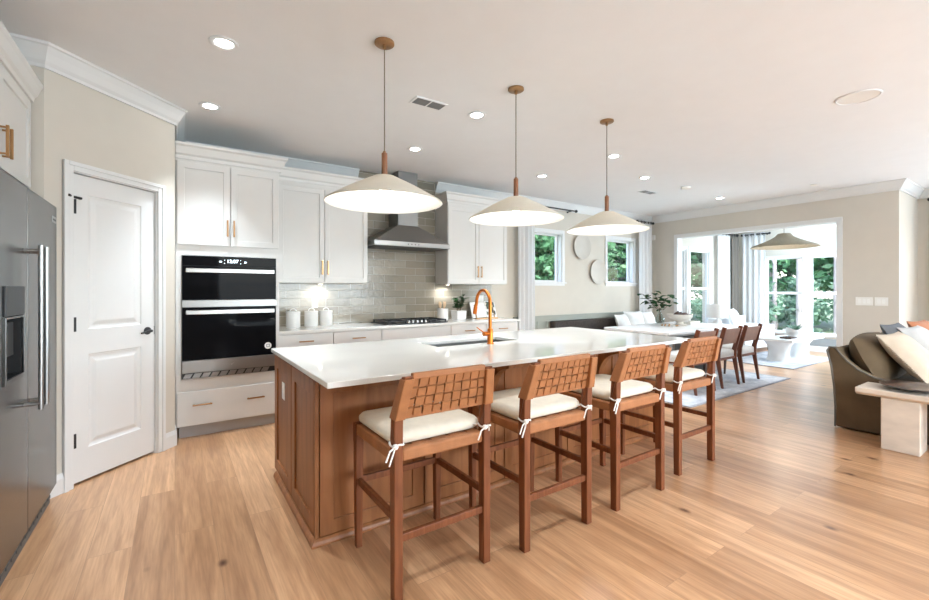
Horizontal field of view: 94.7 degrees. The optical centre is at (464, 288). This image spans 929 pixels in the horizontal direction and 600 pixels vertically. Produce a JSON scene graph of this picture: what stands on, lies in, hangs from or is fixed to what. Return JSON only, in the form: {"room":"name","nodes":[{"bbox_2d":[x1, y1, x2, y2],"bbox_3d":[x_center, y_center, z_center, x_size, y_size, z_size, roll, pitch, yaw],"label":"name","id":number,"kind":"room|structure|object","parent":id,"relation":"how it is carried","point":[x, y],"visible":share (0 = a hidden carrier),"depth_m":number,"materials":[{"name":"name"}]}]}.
{"room":"open-plan kitchen","nodes":[
{"label":"open-plan kitchen","id":0,"kind":"room"},
{"bbox_2d":[29,65,43,198],"bbox_3d":[-3.087,-0.100,2.557,0.853,2.920,0.110,0,0,-34],"label":"wall","id":1,"kind":"structure","parent":0,"point":[37,107],"depth_m":2.74,"materials":[{"name":"beige paint"}]},
{"bbox_2d":[50,473,63,498],"bbox_3d":[-3.016,1.292,2.573,0.888,0.134,0.089,0,0,-34],"label":"baseboard","id":2,"kind":"structure","parent":1,"relation":"attached to","point":[58,489],"depth_m":2.82,"materials":[{"name":"white paint"}]},
{"bbox_2d":[44,68,174,474],"bbox_3d":[-2.664,-0.100,3.245,0.110,2.920,0.986,0,0,11],"label":"wall","id":3,"kind":"structure","parent":0,"point":[84,125],"depth_m":3.15,"materials":[{"name":"beige paint"}]},
{"bbox_2d":[62,159,165,492],"bbox_3d":[-2.647,0.246,3.238,0.145,2.227,0.770,0,0,11],"label":"door","id":4,"kind":"structure","parent":3,"relation":"in","point":[114,233],"depth_m":3.19,"materials":[{"name":"white paint"}]},
{"bbox_2d":[166,425,176,449],"bbox_3d":[-2.541,1.292,3.743,0.068,0.134,0.273,0,0,-16],"label":"baseboard","id":5,"kind":"structure","parent":3,"relation":"attached to","point":[171,437],"depth_m":3.67,"materials":[{"name":"white paint"}]},
{"bbox_2d":[9,32,359,176],"bbox_3d":[-1.354,-1.489,0.182,2.784,0.140,10.541,0,0,-15],"label":"trim","id":6,"kind":"structure","parent":3,"relation":"attached to","point":[37,52],"depth_m":3.15,"materials":[{"name":"white paint"}]},
{"bbox_2d":[279,170,638,326],"bbox_3d":[-0.153,-0.100,6.560,10.400,2.920,0.162,0,0,-34],"label":"wall","id":7,"kind":"structure","parent":0,"point":[401,283],"depth_m":6.22,"materials":[{"name":"beige paint"}]},
{"bbox_2d":[279,166,367,283],"bbox_3d":[-1.689,-0.713,5.174,1.111,1.285,0.408,0,0,-34],"label":"upper cabinet","id":8,"kind":"object","parent":7,"relation":"attached to","point":[320,242],"visible":0.84,"depth_m":5.00,"materials":[{"name":"white paint"}]},
{"bbox_2d":[279,170,490,326],"bbox_3d":[-0.945,-0.550,5.934,3.315,2.020,0.012,0,0,-34],"label":"backsplash","id":9,"kind":"structure","parent":7,"relation":"attached to","point":[401,283],"depth_m":5.85,"materials":[{"name":"tile"}]},
{"bbox_2d":[368,171,449,251],"bbox_3d":[-0.785,-1.046,5.737,1.090,1.018,0.492,0,0,-34],"label":"range hood","id":10,"kind":"object","parent":7,"relation":"attached to","point":[403,232],"visible":0.78,"depth_m":5.65,"materials":[{"name":"silver metal"}]},
{"bbox_2d":[433,191,506,284],"bbox_3d":[0.132,-0.713,6.407,1.202,1.285,0.408,0,0,-34],"label":"upper cabinet","id":11,"kind":"object","parent":7,"relation":"attached to","point":[477,253],"visible":0.88,"depth_m":6.20,"materials":[{"name":"white paint"}]},
{"bbox_2d":[535,228,566,285],"bbox_3d":[1.380,-0.560,7.569,1.034,1.004,0.190,0,0,-34],"label":"window","id":12,"kind":"structure","parent":7,"relation":"in","point":[559,280],"depth_m":7.77,"materials":[{"name":"white paint"}]},
{"bbox_2d":[546,206,577,212],"bbox_3d":[1.351,-1.415,7.399,1.634,0.056,0.157,0,0,-34],"label":"curtain rod","id":13,"kind":"object","parent":7,"relation":"attached to","point":[575,211],"visible":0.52,"depth_m":7.65,"materials":[{"name":"black metal"}]},
{"bbox_2d":[518,225,534,330],"bbox_3d":[1.030,-0.060,7.123,0.374,2.780,0.074,0,0,-34],"label":"curtain","id":14,"kind":"object","parent":13,"relation":"hanging from","point":[526,234],"visible":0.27,"depth_m":7.11,"materials":[{"name":"white fabric"}]},
{"bbox_2d":[513,311,635,328],"bbox_3d":[2.441,0.912,8.205,3.920,0.895,0.044,0,0,-34],"label":"trim","id":15,"kind":"structure","parent":7,"relation":"attached to","point":[541,322],"depth_m":7.80,"materials":[{"name":"white paint"}]},
{"bbox_2d":[574,235,590,258],"bbox_3d":[2.204,-0.790,8.038,0.470,0.470,0.051,0,0,-34],"label":"decorative plate","id":16,"kind":"object","parent":7,"relation":"attached to","point":[582,245],"visible":0.97,"depth_m":8.06,"materials":[{"name":"beige ceramic"}]},
{"bbox_2d":[591,260,606,283],"bbox_3d":[2.585,-0.330,8.296,0.470,0.470,0.051,0,0,-34],"label":"decorative plate","id":17,"kind":"object","parent":7,"relation":"attached to","point":[598,268],"visible":1,"depth_m":8.32,"materials":[{"name":"beige ceramic"}]},
{"bbox_2d":[604,235,637,285],"bbox_3d":[3.157,-0.560,8.771,1.024,1.004,0.190,0,0,-34],"label":"window","id":18,"kind":"structure","parent":7,"relation":"in","point":[630,242],"depth_m":8.97,"materials":[{"name":"white paint"}]},
{"bbox_3d":[3.769,-1.400,9.035,0.614,0.056,0.157,0,0,-34],"label":"curtain rod","id":19,"kind":"object","parent":7,"relation":"attached to","visible":0},
{"bbox_2d":[639,219,651,311],"bbox_3d":[3.804,-0.055,9.001,0.473,2.770,0.074,0,0,-34],"label":"curtain","id":20,"kind":"object","parent":19,"relation":"hanging from","point":[645,237],"visible":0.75,"depth_m":8.99,"materials":[{"name":"white fabric"}]},
{"bbox_2d":[0,0,928,216],"bbox_3d":[3.150,-1.635,2.705,11.550,0.150,10.250,0,0,-34],"label":"ceiling","id":21,"kind":"structure","parent":0,"point":[734,100],"depth_m":3.27,"materials":[{"name":"white paint"}]},
{"bbox_2d":[208,35,238,50],"bbox_3d":[-1.525,-1.555,2.715,0.170,0.008,0.170,0,0,-34],"label":"recessed light","id":22,"kind":"object","parent":21,"relation":"in","point":[224,43],"visible":1,"depth_m":2.71,"materials":[{"name":"white paint"}]},
{"bbox_2d":[324,37,441,213],"bbox_3d":[-0.506,-1.050,2.707,0.732,1.018,0.732,0,0,-34],"label":"pendant light","id":23,"kind":"object","parent":21,"relation":"hanging from","point":[385,193],"visible":1,"depth_m":2.78,"materials":[{"name":"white metal"}]},
{"bbox_2d":[409,96,447,110],"bbox_3d":[-0.301,-1.556,3.594,0.300,0.008,0.150,0,0,-34],"label":"ceiling vent","id":24,"kind":"object","parent":21,"relation":"in","point":[420,101],"visible":1,"depth_m":3.58,"materials":[{"name":"white metal"}]},
{"bbox_2d":[469,85,563,225],"bbox_3d":[0.401,-1.050,3.333,0.732,1.018,0.732,0,0,-34],"label":"pendant light","id":25,"kind":"object","parent":21,"relation":"hanging from","point":[515,210],"visible":1,"depth_m":3.34,"materials":[{"name":"beige metal"}]},
{"bbox_2d":[566,118,649,235],"bbox_3d":[1.320,-1.050,3.970,0.732,1.018,0.732,0,0,-34],"label":"pendant light","id":26,"kind":"object","parent":21,"relation":"hanging from","point":[607,222],"visible":1,"depth_m":3.96,"materials":[{"name":"beige metal"}]},
{"bbox_2d":[834,89,882,104],"bbox_3d":[3.197,-1.555,3.477,0.290,0.009,0.290,0,0,-34],"label":"ceiling speaker","id":27,"kind":"object","parent":21,"relation":"attached to","point":[860,96],"visible":1,"depth_m":3.47,"materials":[{"name":"white paint"}]},
{"bbox_2d":[0,347,928,599],"bbox_3d":[3.908,1.420,3.459,13.650,0.120,10.650,0,0,-34],"label":"floor","id":28,"kind":"structure","parent":0,"point":[792,503],"depth_m":2.38,"materials":[{"name":"brown wood"}]},
{"bbox_2d":[0,169,56,586],"bbox_3d":[-2.602,0.417,2.073,0.872,1.885,1.150,0,0,-34],"label":"refrigerator","id":29,"kind":"object","parent":28,"relation":"on","point":[28,222],"visible":1,"depth_m":2.17,"materials":[{"name":"grey metal"}]},
{"bbox_2d":[175,140,287,437],"bbox_3d":[-2.409,0.024,4.403,0.937,2.671,0.878,0,0,-34],"label":"tall cabinet","id":30,"kind":"object","parent":28,"relation":"on","point":[227,200],"visible":0.97,"depth_m":4.04,"materials":[{"name":"white paint"}]},
{"bbox_2d":[182,255,275,378],"bbox_3d":[-2.362,0.256,4.290,0.791,1.120,0.647,0,0,-34],"label":"oven","id":31,"kind":"object","parent":30,"relation":"in","point":[229,303],"visible":0.98,"depth_m":4.04,"materials":[{"name":"black metal"}]},
{"bbox_2d":[279,331,332,347],"bbox_3d":[-1.887,0.917,4.905,0.598,0.883,0.632,0,0,-34],"label":"base cabinet","id":32,"kind":"object","parent":28,"relation":"on","point":[316,338],"visible":0.26,"depth_m":4.67,"materials":[{"name":"white paint"}]},
{"bbox_2d":[279,317,520,333],"bbox_3d":[-0.738,0.461,5.680,3.380,0.030,0.636,0,0,-34],"label":"countertop","id":33,"kind":"structure","parent":32,"relation":"on","point":[349,326],"depth_m":5.23,"materials":[{"name":"white stone"}]},
{"bbox_2d":[286,308,300,327],"bbox_3d":[-1.985,0.334,4.959,0.161,0.223,0.161,0,0,-34],"label":"canister","id":34,"kind":"object","parent":33,"relation":"on","point":[292,317],"visible":0.99,"depth_m":4.89,"materials":[{"name":"white ceramic"}]},
{"bbox_2d":[304,308,317,326],"bbox_3d":[-1.823,0.334,5.094,0.161,0.223,0.161,0,0,-34],"label":"canister","id":35,"kind":"object","parent":33,"relation":"on","point":[310,316],"visible":0.99,"depth_m":5.03,"materials":[{"name":"white ceramic"}]},
{"bbox_2d":[319,307,332,325],"bbox_3d":[-1.683,0.334,5.200,0.161,0.223,0.161,0,0,-34],"label":"canister","id":36,"kind":"object","parent":33,"relation":"on","point":[325,316],"visible":1,"depth_m":5.14,"materials":[{"name":"white ceramic"}]},
{"bbox_2d":[371,317,447,324],"bbox_3d":[-0.729,0.423,5.698,0.900,0.046,0.485,0,0,-34],"label":"gas cooktop","id":37,"kind":"object","parent":33,"relation":"in","point":[418,320],"visible":1,"depth_m":5.59,"materials":[{"name":"black metal"}]},
{"bbox_2d":[451,294,466,319],"bbox_3d":[-0.084,0.262,6.246,0.254,0.367,0.286,0,0,-34],"label":"potted plant","id":38,"kind":"object","parent":33,"relation":"on","point":[457,314],"visible":1,"depth_m":6.20,"materials":[{"name":"green plant"}]},
{"bbox_2d":[475,305,497,318],"bbox_3d":[0.314,0.340,6.549,0.400,0.211,0.145,0,0,-34],"label":"cookbook stand","id":39,"kind":"object","parent":33,"relation":"on","point":[492,305],"visible":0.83,"depth_m":6.51,"materials":[{"name":"brown metal"}]},
{"bbox_2d":[470,301,496,318],"bbox_3d":[0.302,0.316,6.566,0.466,0.256,0.137,0,0,-34],"label":"cookbook","id":40,"kind":"object","parent":39,"relation":"on","point":[483,306],"visible":0.82,"depth_m":6.52,"materials":[{"name":"white paper"}]},
{"bbox_2d":[333,329,380,343],"bbox_3d":[-1.397,0.917,5.237,0.582,0.883,0.632,0,0,-34],"label":"base cabinet","id":41,"kind":"object","parent":28,"relation":"on","point":[351,336],"visible":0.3,"depth_m":4.99,"materials":[{"name":"white paint"}]},
{"bbox_2d":[381,325,450,339],"bbox_3d":[-0.745,0.917,5.678,0.988,0.883,0.632,0,0,-34],"label":"base cabinet","id":42,"kind":"object","parent":28,"relation":"on","point":[442,330],"visible":0.03,"depth_m":5.43,"materials":[{"name":"white paint"}]},
{"bbox_2d":[353,364,494,599],"bbox_3d":[-0.229,0.862,2.168,0.585,0.996,0.576,0,0,-34],"label":"counter stool","id":43,"kind":"object","parent":28,"relation":"on","point":[421,425],"visible":1,"depth_m":2.04,"materials":[{"name":"brown wood"}]},
{"bbox_2d":[359,401,477,442],"bbox_3d":[-0.243,0.670,2.222,0.496,0.064,0.454,0,0,-34],"label":"cushion","id":44,"kind":"object","parent":43,"relation":"on","point":[375,423],"depth_m":2.08,"materials":[{"name":"beige fabric"}]},
{"bbox_2d":[274,350,652,549],"bbox_3d":[0.260,0.918,3.535,3.209,0.883,1.345,0,0,-34],"label":"kitchen island","id":45,"kind":"object","parent":28,"relation":"on","point":[314,453],"visible":0.38,"depth_m":2.54,"materials":[{"name":"brown wood"}]},
{"bbox_2d":[271,327,690,388],"bbox_3d":[0.301,0.461,3.536,3.267,0.030,1.430,0,0,-34],"label":"island countertop","id":46,"kind":"structure","parent":45,"relation":"on","point":[331,366],"depth_m":3.05,"materials":[{"name":"white stone"}]},
{"bbox_2d":[473,289,493,343],"bbox_3d":[0.107,0.221,3.534,0.167,0.448,0.263,0,0,-34],"label":"kitchen faucet","id":47,"kind":"object","parent":46,"relation":"on","point":[489,333],"visible":1,"depth_m":3.47,"materials":[{"name":"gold metal"}]},
{"bbox_2d":[450,323,485,334],"bbox_3d":[-0.091,0.917,6.120,0.588,0.883,0.632,0,0,-34],"label":"base cabinet","id":48,"kind":"object","parent":28,"relation":"on","point":[460,329],"visible":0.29,"depth_m":5.87,"materials":[{"name":"white paint"}]},
{"bbox_2d":[485,321,517,331],"bbox_3d":[0.398,0.917,6.451,0.588,0.883,0.632,0,0,-34],"label":"base cabinet","id":49,"kind":"object","parent":28,"relation":"on","point":[497,326],"visible":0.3,"depth_m":6.23,"materials":[{"name":"white paint"}]},
{"bbox_2d":[468,353,597,552],"bbox_3d":[0.382,0.862,2.521,0.585,0.996,0.576,0,0,-34],"label":"counter stool","id":50,"kind":"object","parent":28,"relation":"on","point":[526,410],"visible":0.94,"depth_m":2.38,"materials":[{"name":"brown wood"}]},
{"bbox_2d":[491,387,578,419],"bbox_3d":[0.367,0.670,2.575,0.496,0.064,0.454,0,0,-34],"label":"cushion","id":51,"kind":"object","parent":50,"relation":"on","point":[505,405],"depth_m":2.43,"materials":[{"name":"beige fabric"}]},
{"bbox_2d":[550,317,616,330],"bbox_3d":[2.849,0.912,8.110,2.890,0.695,0.560,0,0,-34],"label":"bench","id":52,"kind":"object","parent":28,"relation":"on","point":[598,323],"visible":0.07,"depth_m":7.91,"materials":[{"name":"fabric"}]},
{"bbox_2d":[623,311,644,324],"bbox_3d":[3.348,0.655,8.399,0.502,0.438,0.216,0,0,-27],"label":"throw pillow","id":53,"kind":"object","parent":52,"relation":"on","point":[635,318],"visible":0.51,"depth_m":8.34,"materials":[{"name":"white fabric"}]},
{"bbox_2d":[555,344,670,511],"bbox_3d":[0.999,0.862,2.933,0.585,0.996,0.576,0,0,-34],"label":"counter stool","id":54,"kind":"object","parent":28,"relation":"on","point":[617,392],"visible":0.91,"depth_m":2.80,"materials":[{"name":"brown wood"}]},
{"bbox_2d":[567,374,652,399],"bbox_3d":[0.984,0.670,2.987,0.496,0.064,0.454,0,0,-34],"label":"cushion","id":55,"kind":"object","parent":54,"relation":"on","point":[630,389],"depth_m":2.84,"materials":[{"name":"beige fabric"}]},
{"bbox_2d":[620,336,721,475],"bbox_3d":[1.632,0.862,3.431,0.585,0.996,0.576,0,0,-34],"label":"counter stool","id":56,"kind":"object","parent":28,"relation":"on","point":[679,378],"visible":0.73,"depth_m":3.29,"materials":[{"name":"brown wood"}]},
{"bbox_2d":[641,364,704,382],"bbox_3d":[1.617,0.670,3.485,0.496,0.064,0.454,0,0,-34],"label":"cushion","id":57,"kind":"object","parent":56,"relation":"on","point":[688,374],"depth_m":3.32,"materials":[{"name":"beige fabric"}]},
{"bbox_2d":[665,364,790,407],"bbox_3d":[3.132,1.354,6.605,2.850,0.011,2.230,0,0,-34],"label":"dining rug","id":58,"kind":"object","parent":28,"relation":"on","point":[731,388],"visible":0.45,"depth_m":5.86,"materials":[{"name":"white fabric"}]},
{"bbox_2d":[604,322,741,370],"bbox_3d":[3.388,0.974,6.905,2.150,0.748,1.080,0,0,-34],"label":"dining table","id":59,"kind":"object","parent":58,"relation":"on","point":[688,331],"visible":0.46,"depth_m":6.67,"materials":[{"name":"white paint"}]},
{"bbox_2d":[667,313,692,325],"bbox_3d":[3.540,0.506,7.044,0.390,0.185,0.390,0,0,-34],"label":"pedestal bowl","id":60,"kind":"object","parent":59,"relation":"on","point":[679,319],"visible":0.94,"depth_m":6.93,"materials":[{"name":"beige ceramic"}]},
{"bbox_3d":[3.380,0.474,7.407,0.160,0.250,0.160,0,0,-34],"label":"glass vase","id":61,"kind":"object","parent":59,"relation":"on","visible":0},
{"bbox_2d":[637,291,677,322],"bbox_3d":[3.358,0.309,7.419,0.696,0.554,0.336,0,0,5],"label":"leafy branch","id":62,"kind":"object","parent":61,"relation":"in","point":[672,296],"visible":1,"depth_m":7.40,"materials":[{"name":"green plant"}]},
{"bbox_2d":[669,328,718,395],"bbox_3d":[2.993,0.930,5.730,0.504,0.834,0.565,0,0,-34],"label":"dining chair","id":63,"kind":"object","parent":58,"relation":"on","point":[698,333],"visible":0.2,"depth_m":5.57,"materials":[{"name":"brown wood"}]},
{"bbox_2d":[687,325,742,388],"bbox_3d":[3.556,0.930,6.112,0.504,0.834,0.565,0,0,-34],"label":"dining chair","id":64,"kind":"object","parent":58,"relation":"on","point":[728,336],"visible":0.46,"depth_m":5.95,"materials":[{"name":"brown wood"}]},
{"bbox_2d":[722,323,762,382],"bbox_3d":[4.078,0.930,6.465,0.504,0.834,0.565,0,0,-34],"label":"dining chair","id":65,"kind":"object","parent":58,"relation":"on","point":[748,333],"visible":0.59,"depth_m":6.30,"materials":[{"name":"brown wood"}]},
{"bbox_2d":[708,315,773,349],"bbox_3d":[6.142,0.990,9.481,1.440,0.740,0.780,0,0,-34],"label":"loveseat","id":66,"kind":"object","parent":28,"relation":"on","point":[767,330],"visible":0.24,"depth_m":9.45,"materials":[{"name":"fabric"}]},
{"bbox_2d":[728,308,743,326],"bbox_3d":[5.904,0.670,9.332,0.260,0.482,0.560,0,0,44],"label":"throw pillow","id":67,"kind":"object","parent":66,"relation":"on","point":[734,318],"visible":0.74,"depth_m":9.18,"materials":[{"name":"white fabric"}]},
{"bbox_2d":[723,351,828,369],"bbox_3d":[6.045,1.354,8.250,2.000,0.011,1.170,0,0,-34],"label":"rug","id":68,"kind":"object","parent":28,"relation":"on","point":[796,363],"visible":0.48,"depth_m":7.96,"materials":[{"name":"white fabric"}]},
{"bbox_2d":[759,334,823,361],"bbox_3d":[6.293,1.133,8.267,1.548,0.430,0.640,0,0,-34],"label":"coffee table","id":69,"kind":"object","parent":68,"relation":"on","point":[779,349],"visible":0.95,"depth_m":8.04,"materials":[{"name":"white paint"}]},
{"bbox_2d":[785,324,804,337],"bbox_3d":[6.282,0.791,8.130,0.346,0.252,0.320,0,0,-34],"label":"bowl","id":70,"kind":"object","parent":69,"relation":"on","point":[797,331],"visible":0.99,"depth_m":8.05,"materials":[{"name":"white ceramic"}]},
{"bbox_2d":[826,332,928,444],"bbox_3d":[4.858,0.900,4.487,2.325,0.896,1.047,0,0,-34],"label":"slipcovered sofa","id":71,"kind":"object","parent":28,"relation":"on","point":[864,360],"visible":0.57,"depth_m":4.13,"materials":[{"name":"brown fabric"}]},
{"bbox_2d":[849,332,906,379],"bbox_3d":[4.267,0.695,4.409,1.000,0.485,0.392,0,0,-34],"label":"cushion","id":72,"kind":"object","parent":71,"relation":"on","point":[866,351],"depth_m":4.15,"materials":[{"name":"brown fabric"}]},
{"bbox_2d":[880,322,905,333],"bbox_3d":[4.750,0.595,4.615,0.562,0.433,0.281,0,0,-30],"label":"throw pillow","id":73,"kind":"object","parent":71,"relation":"on","point":[892,328],"visible":0.16,"depth_m":4.57,"materials":[{"name":"fabric"}]},
{"bbox_2d":[876,332,928,383],"bbox_3d":[4.299,0.645,4.118,0.624,0.414,0.365,0,0,-30],"label":"throw pillow","id":74,"kind":"object","parent":71,"relation":"on","point":[907,352],"visible":1,"depth_m":4.01,"materials":[{"name":"beige fabric"}]},
{"bbox_2d":[890,372,922,382],"bbox_3d":[4.472,0.945,4.107,1.020,0.149,0.810,0,0,-34],"label":"seat cushion","id":75,"kind":"object","parent":71,"relation":"on","point":[906,376],"depth_m":4.16,"materials":[{"name":"brown fabric"}]},
{"bbox_2d":[897,325,928,350],"bbox_3d":[4.928,0.615,4.530,0.581,0.414,0.361,0,0,-28],"label":"throw pillow","id":76,"kind":"object","parent":71,"relation":"on","point":[920,334],"visible":0.5,"depth_m":4.48,"materials":[{"name":"white fabric"}]},
{"bbox_2d":[855,382,928,456],"bbox_3d":[3.966,1.109,3.315,0.375,0.499,1.345,0,0,-34],"label":"end table","id":77,"kind":"object","parent":28,"relation":"on","point":[903,413],"visible":1,"depth_m":3.55,"materials":[{"name":"wood"}]},
{"bbox_2d":[879,380,928,392],"bbox_3d":[3.804,0.837,3.612,0.444,0.044,0.444,0,0,-34],"label":"wooden dish","id":78,"kind":"object","parent":77,"relation":"on","point":[919,387],"visible":1,"depth_m":3.69,"materials":[{"name":"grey wood"}]},
{"bbox_3d":[5.231,1.094,8.864,0.490,0.531,0.490,0,0,-34],"label":"table","id":79,"kind":"object","parent":28,"relation":"on","visible":0},
{"bbox_2d":[706,304,727,323],"bbox_3d":[5.231,0.571,8.864,0.400,0.515,0.400,0,0,-34],"label":"table lamp","id":80,"kind":"object","parent":79,"relation":"on","point":[716,311],"visible":0.81,"depth_m":8.72,"materials":[{"name":"white ceramic"}]},
{"bbox_2d":[682,233,736,322],"bbox_3d":[5.615,-0.100,9.903,2.900,2.920,0.150,0,0,-34],"label":"wall","id":81,"kind":"structure","parent":0,"point":[711,242],"depth_m":9.90,"materials":[{"name":"beige paint"}]},
{"bbox_2d":[682,247,687,313],"bbox_3d":[4.643,0.035,9.167,0.501,1.886,0.120,0,0,-34],"label":"window","id":82,"kind":"structure","parent":81,"relation":"in","point":[684,249],"depth_m":9.26,"materials":[{"name":"white paint"}]},
{"bbox_2d":[688,246,710,322],"bbox_3d":[5.254,0.035,9.580,1.000,1.930,0.120,0,0,-34],"label":"window","id":83,"kind":"structure","parent":81,"relation":"in","point":[707,251],"depth_m":9.78,"materials":[{"name":"white paint"}]},
{"bbox_3d":[6.171,-1.295,10.117,1.104,0.056,0.117,0,0,-34],"label":"curtain rod","id":84,"kind":"object","parent":81,"relation":"attached to","visible":0},
{"bbox_2d":[718,234,729,308],"bbox_3d":[6.067,0.000,10.010,0.592,2.660,0.063,0,0,-34],"label":"curtain","id":85,"kind":"object","parent":84,"relation":"hanging from","point":[723,240],"visible":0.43,"depth_m":10.01,"materials":[{"name":"white fabric"}]},
{"bbox_2d":[730,234,738,313],"bbox_3d":[6.513,0.000,10.306,0.343,2.660,0.070,0,0,-34],"label":"curtain","id":86,"kind":"object","parent":84,"relation":"hanging from","point":[734,239],"visible":0.79,"depth_m":10.31,"materials":[{"name":"grey fabric"}]},
{"bbox_2d":[652,190,901,347],"bbox_3d":[5.212,-0.100,7.777,0.150,2.920,3.860,0,0,-34],"label":"wall","id":87,"kind":"structure","parent":0,"point":[872,223],"depth_m":6.54,"materials":[{"name":"beige paint"}]},
{"bbox_2d":[435,178,928,222],"bbox_3d":[5.937,-1.489,6.073,11.930,0.140,4.587,0,0,23],"label":"trim","id":88,"kind":"structure","parent":87,"relation":"attached to","point":[905,185],"depth_m":7.03,"materials":[{"name":"white paint"}]},
{"bbox_2d":[674,217,842,349],"bbox_3d":[5.184,0.618,7.818,0.190,3.485,2.710,0,0,-34],"label":"trim","id":89,"kind":"structure","parent":87,"relation":"attached to","point":[678,238],"depth_m":7.22,"materials":[{"name":"white paint"}]},
{"bbox_2d":[737,223,835,338],"bbox_3d":[7.704,-0.100,9.270,0.150,2.920,3.240,0,0,-34],"label":"wall","id":90,"kind":"structure","parent":0,"point":[824,235],"depth_m":9.43,"materials":[{"name":"beige paint"}]},
{"bbox_2d":[765,254,804,334],"bbox_3d":[7.310,0.135,9.797,0.190,1.808,0.883,0,0,-34],"label":"window","id":91,"kind":"structure","parent":90,"relation":"in","point":[798,256],"depth_m":9.83,"materials":[{"name":"white paint"}]},
{"bbox_2d":[806,252,835,337],"bbox_3d":[7.788,0.135,9.091,0.190,1.808,0.888,0,0,-34],"label":"window","id":92,"kind":"structure","parent":90,"relation":"in","point":[809,257],"depth_m":9.37,"materials":[{"name":"white paint"}]},
{"bbox_3d":[6.925,-1.295,10.162,0.137,0.056,0.634,0,0,-34],"label":"curtain rod","id":93,"kind":"object","parent":90,"relation":"attached to","visible":0},
{"bbox_2d":[742,232,764,323],"bbox_3d":[6.869,0.000,10.172,0.062,2.660,0.492,0,0,-34],"label":"curtain","id":94,"kind":"object","parent":93,"relation":"hanging from","point":[753,261],"visible":0.88,"depth_m":10.17,"materials":[{"name":"white fabric"}]},
{"bbox_2d":[796,259,801,327],"bbox_3d":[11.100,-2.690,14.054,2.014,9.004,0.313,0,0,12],"label":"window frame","id":95,"kind":"structure","parent":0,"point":[798,261],"depth_m":13.99,"materials":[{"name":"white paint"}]},
{"bbox_2d":[902,192,917,327],"bbox_3d":[7.515,-0.100,7.095,2.900,2.920,0.150,0,0,-34],"label":"wall","id":96,"kind":"structure","parent":0,"point":[909,203],"depth_m":6.48,"materials":[{"name":"beige paint"}]},
{"bbox_2d":[918,198,928,321],"bbox_3d":[8.995,-0.100,4.239,0.150,2.920,6.240,0,0,-34],"label":"wall","id":97,"kind":"structure","parent":0,"point":[923,204],"depth_m":6.73,"materials":[{"name":"beige paint"}]},
{"bbox_3d":[6.566,-1.509,8.506,2.910,0.099,3.550,0,0,-34],"label":"ceiling","id":98,"kind":"structure","parent":0,"visible":0},
{"bbox_2d":[750,233,820,249],"bbox_3d":[6.175,-1.132,8.272,1.100,0.654,1.100,0,0,-34],"label":"rattan pendant","id":99,"kind":"object","parent":98,"relation":"hanging from","point":[781,241],"visible":0.86,"depth_m":8.14,"materials":[{"name":"beige wicker"}]},
{"bbox_3d":[-1.529,-0.100,-0.551,0.150,2.920,10.100,0,0,-34],"label":"wall","id":100,"kind":"structure","parent":0,"visible":0},
{"bbox_2d":[0,20,42,187],"bbox_3d":[-2.682,-0.964,2.006,0.796,0.677,1.240,0,0,-34],"label":"upper cabinet","id":101,"kind":"object","parent":100,"relation":"attached to","point":[20,85],"visible":0.98,"depth_m":2.42,"materials":[{"name":"white paint"}]},
{"label":"outside","id":102,"kind":"structure","parent":0,"visible":0},
{"bbox_2d":[691,299,832,333],"bbox_3d":[5.356,1.835,27.773,120.000,0.050,120.000,0,0,-34],"label":"ground","id":103,"kind":"structure","parent":102,"point":[825,326],"depth_m":21.82,"materials":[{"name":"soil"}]},
{"bbox_2d":[535,235,554,279],"bbox_3d":[2.703,-3.177,21.340,5.862,9.980,5.785,0,0,8],"label":"tree","id":104,"kind":"object","parent":103,"relation":"on","point":[541,265],"visible":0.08,"depth_m":19.82,"materials":[{"name":"green plant"}]},
{"bbox_2d":[535,239,620,279],"bbox_3d":[5.379,-2.244,22.048,4.576,8.117,4.538,0,0,-22],"label":"tree","id":105,"kind":"object","parent":103,"relation":"on","point":[611,245],"visible":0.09,"depth_m":21.42,"materials":[{"name":"green plant"}]},
{"bbox_2d":[549,236,625,280],"bbox_3d":[7.182,-2.845,24.015,5.190,9.329,5.274,0,0,5],"label":"tree","id":106,"kind":"object","parent":103,"relation":"on","point":[617,250],"visible":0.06,"depth_m":22.54,"materials":[{"name":"green plant"}]},
{"bbox_2d":[615,243,701,286],"bbox_3d":[11.155,-3.558,23.243,6.059,10.749,6.010,0,0,-45],"label":"tree","id":107,"kind":"object","parent":103,"relation":"on","point":[695,259],"visible":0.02,"depth_m":22.09,"materials":[{"name":"green plant"}]},
{"bbox_2d":[771,260,776,329],"bbox_3d":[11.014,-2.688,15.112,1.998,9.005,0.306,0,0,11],"label":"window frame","id":108,"kind":"structure","parent":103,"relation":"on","point":[774,262],"depth_m":15.06,"materials":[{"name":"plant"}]},
{"bbox_2d":[769,278,832,332],"bbox_3d":[11.800,0.780,14.853,2.738,2.510,2.741,0,0,25],"label":"shrub","id":109,"kind":"object","parent":103,"relation":"on","point":[820,312],"visible":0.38,"depth_m":14.57,"materials":[{"name":"green plant"}]},
{"bbox_2d":[769,257,833,325],"bbox_3d":[13.718,-2.968,18.928,5.327,9.576,5.414,0,0,-4],"label":"tree","id":110,"kind":"object","parent":103,"relation":"on","point":[785,264],"visible":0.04,"depth_m":17.89,"materials":[{"name":"green plant"}]},
{"bbox_2d":[790,257,833,300],"bbox_3d":[16.028,-3.783,17.471,6.261,11.199,6.313,0,0,-6],"label":"tree","id":111,"kind":"object","parent":103,"relation":"on","point":[817,274],"visible":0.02,"depth_m":17.38,"materials":[{"name":"green plant"}]},
{"bbox_2d":[833,257,835,333],"bbox_3d":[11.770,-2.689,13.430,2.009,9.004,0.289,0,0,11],"label":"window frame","id":112,"kind":"structure","parent":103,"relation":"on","point":[834,258],"depth_m":13.42,"materials":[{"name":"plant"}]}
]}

